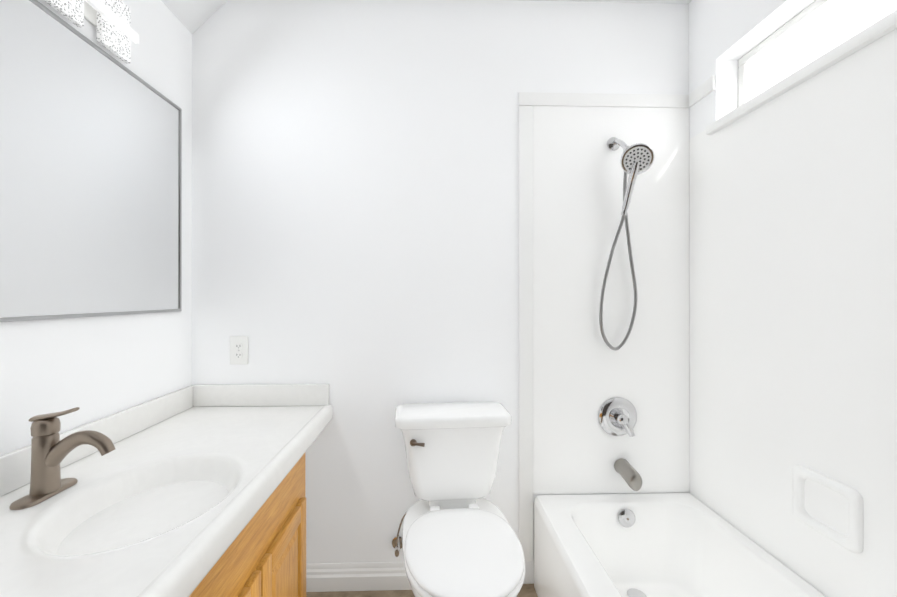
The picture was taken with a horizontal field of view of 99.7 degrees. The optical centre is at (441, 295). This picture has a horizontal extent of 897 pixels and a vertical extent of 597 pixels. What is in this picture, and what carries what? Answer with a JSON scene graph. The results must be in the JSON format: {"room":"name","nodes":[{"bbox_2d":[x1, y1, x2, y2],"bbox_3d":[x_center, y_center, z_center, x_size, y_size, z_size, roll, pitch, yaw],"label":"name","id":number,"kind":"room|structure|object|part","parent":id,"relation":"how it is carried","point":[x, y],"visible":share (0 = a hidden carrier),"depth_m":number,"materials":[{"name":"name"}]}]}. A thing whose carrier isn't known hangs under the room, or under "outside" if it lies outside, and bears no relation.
{"room":"bathroom","nodes":[
{"label":"bathroom","id":0,"kind":"room"},
{"bbox_2d":[0,0,191,455],"bbox_3d":[-1.141,-0.019,0.288,0.200,2.585,2.690,0,0,-2],"label":"wall","id":1,"kind":"structure","parent":0,"point":[95,368],"depth_m":1.25,"materials":[{"name":"white paint"}]},
{"bbox_2d":[0,0,181,321],"bbox_3d":[-1.043,-0.352,0.594,0.010,0.830,1.917,0,0,-2],"label":"mirror","id":2,"kind":"object","parent":1,"relation":"attached to","point":[90,178],"visible":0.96,"depth_m":1.10,"materials":[{"name":"clear glass"}]},
{"bbox_2d":[43,0,138,62],"bbox_3d":[-1.033,-0.868,0.841,0.044,0.185,0.886,0,0,-2],"label":"sconce","id":3,"kind":"object","parent":1,"relation":"attached to","point":[110,21],"visible":1,"depth_m":1.17,"materials":[{"name":"white glass"}]},
{"bbox_3d":[-1.041,-0.868,1.040,0.018,0.185,0.112,0,0,-2],"label":"panel","id":4,"kind":"part","parent":3,"relation":"part of","materials":[{"name":"white glass"}]},
{"bbox_3d":[-1.046,-0.868,1.210,0.018,0.185,0.112,0,0,-2],"label":"panel","id":5,"kind":"part","parent":3,"relation":"part of","materials":[{"name":"white glass"}]},
{"bbox_2d":[161,0,227,33],"bbox_3d":[-0.951,-1.222,0.295,0.180,0.180,2.690,0,0,-2],"label":"ceiling slope","id":6,"kind":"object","parent":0,"point":[192,16],"visible":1,"depth_m":1.58,"materials":[{"name":"white paint"}]},
{"bbox_2d":[124,404,331,596],"bbox_3d":[-0.461,0.505,0.506,0.041,0.074,2.288,0,0,-2],"label":"countertop edge","id":7,"kind":"structure","parent":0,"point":[185,571],"depth_m":0.82,"materials":[{"name":"white stone"}]},
{"bbox_2d":[306,584,537,596],"bbox_3d":[0.054,1.304,0.321,2.590,0.060,3.090,0,0,-2],"label":"floor","id":8,"kind":"structure","parent":0,"point":[527,590],"depth_m":1.62,"materials":[{"name":"plastic"}]},
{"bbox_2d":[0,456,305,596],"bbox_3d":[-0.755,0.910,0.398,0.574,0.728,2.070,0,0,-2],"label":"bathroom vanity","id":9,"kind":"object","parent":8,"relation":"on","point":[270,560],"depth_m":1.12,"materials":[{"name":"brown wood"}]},
{"bbox_2d":[0,416,307,596],"bbox_3d":[-0.761,0.538,0.498,0.567,0.013,2.288,0,0,-2],"label":"countertop","id":10,"kind":"structure","parent":9,"relation":"on","point":[99,536],"depth_m":0.91,"materials":[{"name":"white stone"}]},
{"bbox_2d":[9,407,115,509],"bbox_3d":[-0.879,0.371,0.905,0.186,0.205,0.136,0,0,-2],"label":"faucet","id":11,"kind":"object","parent":10,"relation":"on","point":[50,451],"visible":1,"depth_m":0.89,"materials":[{"name":"silver metal"}]},
{"bbox_3d":[-0.922,0.283,0.904,0.092,0.030,0.035,0,0,-2],"label":"lever","id":12,"kind":"part","parent":11,"relation":"part of","materials":[{"name":"silver metal"}]},
{"bbox_3d":[-0.866,0.365,0.906,0.161,0.084,0.037,0,0,-2],"label":"spout","id":13,"kind":"part","parent":11,"relation":"part of","materials":[{"name":"silver metal"}]},
{"bbox_3d":[-0.490,0.768,0.841,0.020,0.058,0.243,0,0,-2],"label":"door rail","id":14,"kind":"part","parent":9,"relation":"part of","materials":[{"name":"brown wood"}]},
{"bbox_3d":[-0.501,0.769,1.211,0.020,0.058,0.243,0,0,-2],"label":"door rail","id":15,"kind":"part","parent":9,"relation":"part of","materials":[{"name":"brown wood"}]},
{"bbox_2d":[391,402,524,596],"bbox_3d":[0.036,0.869,1.327,0.490,0.812,0.673,0,0,-2],"label":"toilet","id":16,"kind":"object","parent":8,"relation":"on","point":[458,538],"visible":1,"depth_m":1.43,"materials":[{"name":"white ceramic"}]},
{"bbox_3d":[-0.187,1.080,1.593,0.022,0.035,0.016,0,0,-2],"label":"supply knob","id":17,"kind":"part","parent":16,"relation":"part of","materials":[{"name":"silver metal"}]},
{"bbox_3d":[-0.087,0.562,1.427,0.048,0.017,0.015,0,0,-2],"label":"lever arm","id":18,"kind":"part","parent":16,"relation":"part of"},
{"bbox_3d":[0.042,0.677,1.550,0.430,0.339,0.219,0,0,-2],"label":"tank","id":19,"kind":"part","parent":16,"relation":"part of","materials":[{"name":"white ceramic"}]},
{"bbox_3d":[0.042,0.485,1.544,0.465,0.044,0.235,0,0,-2],"label":"tank lid","id":20,"kind":"part","parent":16,"relation":"part of","materials":[{"name":"white ceramic"}]},
{"bbox_3d":[0.060,1.061,1.304,0.402,0.428,0.616,0,0,-2],"label":"bowl","id":21,"kind":"part","parent":16,"relation":"part of","materials":[{"name":"white ceramic"}]},
{"bbox_3d":[0.071,0.835,1.215,0.383,0.020,0.448,0,0,-2],"label":"seat","id":22,"kind":"part","parent":16,"relation":"part of","materials":[{"name":"white plastic"}]},
{"bbox_3d":[0.071,0.811,1.216,0.379,0.024,0.446,0,0,-2],"label":"lid","id":23,"kind":"part","parent":16,"relation":"part of","materials":[{"name":"white plastic"}]},
{"bbox_2d":[534,493,825,596],"bbox_3d":[0.779,1.077,0.924,0.703,0.395,1.514,0,0,-2],"label":"bathtub","id":24,"kind":"object","parent":8,"relation":"on","point":[647,545],"visible":1,"depth_m":1.55,"materials":[{"name":"white ceramic"}]},
{"bbox_2d":[192,0,688,583],"bbox_3d":[0.013,-0.017,1.767,2.590,2.585,0.200,0,0,-2],"label":"wall","id":25,"kind":"structure","parent":0,"point":[356,204],"depth_m":1.66,"materials":[{"name":"white paint"}]},
{"bbox_2d":[230,336,247,363],"bbox_3d":[-0.876,0.236,1.636,0.078,0.122,0.009,0,0,-2],"label":"electrical outlet plate","id":26,"kind":"object","parent":25,"relation":"attached to","point":[238,349],"visible":1,"depth_m":1.63,"materials":[{"name":"white plastic"}]},
{"bbox_2d":[235,343,242,348],"bbox_3d":[-0.875,0.217,1.633,0.033,0.027,0.003,0,0,-2],"label":"socket","id":27,"kind":"object","parent":26,"relation":"attached to","point":[237,345],"depth_m":1.63,"materials":[{"name":"white plastic"}]},
{"bbox_2d":[235,352,242,357],"bbox_3d":[-0.875,0.256,1.633,0.033,0.027,0.003,0,0,-2],"label":"socket","id":28,"kind":"object","parent":26,"relation":"attached to","point":[237,354],"depth_m":1.63,"materials":[{"name":"white plastic"}]},
{"bbox_2d":[306,562,411,591],"bbox_3d":[-0.369,1.221,1.644,1.416,0.108,0.020,0,0,-2],"label":"baseboard","id":29,"kind":"structure","parent":25,"relation":"attached to","point":[366,576],"depth_m":1.64,"materials":[{"name":"white"}]},
{"bbox_2d":[519,106,532,560],"bbox_3d":[0.372,0.165,1.671,0.063,2.005,0.012,0,0,-2],"label":"trim","id":30,"kind":"structure","parent":25,"relation":"attached to","point":[526,327],"depth_m":1.67,"materials":[{"name":"white plastic"}]},
{"bbox_2d":[519,92,689,107],"bbox_3d":[0.725,-0.868,1.682,0.769,0.057,0.012,0,0,-2],"label":"trim","id":31,"kind":"structure","parent":25,"relation":"attached to","point":[603,100],"depth_m":1.68,"materials":[{"name":"white"}]},
{"bbox_2d":[533,106,689,493],"bbox_3d":[0.758,0.019,1.686,0.704,1.718,0.004,0,0,-2],"label":"panel","id":32,"kind":"object","parent":25,"relation":"attached to","point":[583,372],"visible":1,"depth_m":1.68,"materials":[{"name":"white plastic"}]},
{"bbox_2d":[599,397,636,436],"bbox_3d":[0.784,0.538,1.651,0.173,0.173,0.063,0,0,-2],"label":"tub valve","id":33,"kind":"object","parent":32,"relation":"attached to","point":[617,416],"visible":1,"depth_m":1.67,"materials":[{"name":"silver metal"}]},
{"bbox_3d":[0.802,0.570,1.633,0.055,0.078,0.025,0,0,-2],"label":"lever","id":34,"kind":"part","parent":33,"relation":"part of","materials":[{"name":"silver metal"}]},
{"bbox_2d":[599,137,653,349],"bbox_3d":[0.770,-0.233,1.575,0.166,0.944,0.215,0,0,-2],"label":"shower","id":35,"kind":"object","parent":32,"relation":"attached to","point":[636,159],"visible":1,"depth_m":1.60,"materials":[{"name":"silver metal"}]},
{"bbox_3d":[0.767,-0.641,1.618,0.023,0.088,0.115,0,0,-2],"label":"arm","id":36,"kind":"part","parent":35,"relation":"part of"},
{"bbox_3d":[0.778,-0.451,1.549,0.040,0.181,0.099,0,0,-2],"label":"handle","id":37,"kind":"part","parent":35,"relation":"part of","materials":[{"name":"silver metal"}]},
{"bbox_2d":[614,458,641,490],"bbox_3d":[0.802,0.766,1.620,0.068,0.085,0.126,0,0,-2],"label":"tub spout","id":38,"kind":"object","parent":32,"relation":"attached to","point":[627,472],"visible":1,"depth_m":1.58,"materials":[{"name":"grey metal"}]},
{"bbox_2d":[530,0,691,3],"bbox_3d":[0.054,-1.341,0.324,2.590,0.060,3.090,0,0,-2],"label":"ceiling","id":39,"kind":"structure","parent":0,"point":[660,1],"depth_m":1.69,"materials":[{"name":"white paint"}]},
{"bbox_2d":[689,0,896,596],"bbox_3d":[1.208,-0.019,0.355,0.118,2.585,2.690,0,0,-2],"label":"wall","id":40,"kind":"structure","parent":0,"point":[792,276],"depth_m":1.21,"materials":[{"name":"white plastic"}]},
{"bbox_2d":[689,76,714,106],"bbox_3d":[1.107,-0.868,1.613,0.012,0.057,0.146,0,0,-2],"label":"trim","id":41,"kind":"structure","parent":40,"relation":"attached to","point":[701,91],"depth_m":1.60,"materials":[{"name":"white"}]},
{"bbox_2d":[706,10,896,134],"bbox_3d":[1.166,-0.682,0.924,0.112,0.036,1.289,0,0,-2],"label":"window sill","id":42,"kind":"structure","parent":40,"relation":"attached to","point":[882,27],"depth_m":1.13,"materials":[{"name":"white"}]},
{"bbox_2d":[738,0,896,106],"bbox_3d":[1.236,-0.831,0.927,0.026,0.258,1.227,0,0,-2],"label":"window","id":43,"kind":"structure","parent":40,"relation":"in","point":[816,29],"depth_m":1.27,"materials":[{"name":"white glass"}]},
{"bbox_3d":[1.210,0.614,1.110,0.070,0.140,0.156,0,0,-2],"label":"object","id":44,"kind":"structure","parent":0,"visible":0},
{"bbox_2d":[792,465,862,552],"bbox_3d":[1.141,0.615,1.108,0.059,0.172,0.188,0,0,-2],"label":"soap dish","id":45,"kind":"object","parent":44,"relation":"attached to","point":[829,508],"visible":0.94,"depth_m":1.10,"materials":[{"name":"white ceramic"}]}
]}

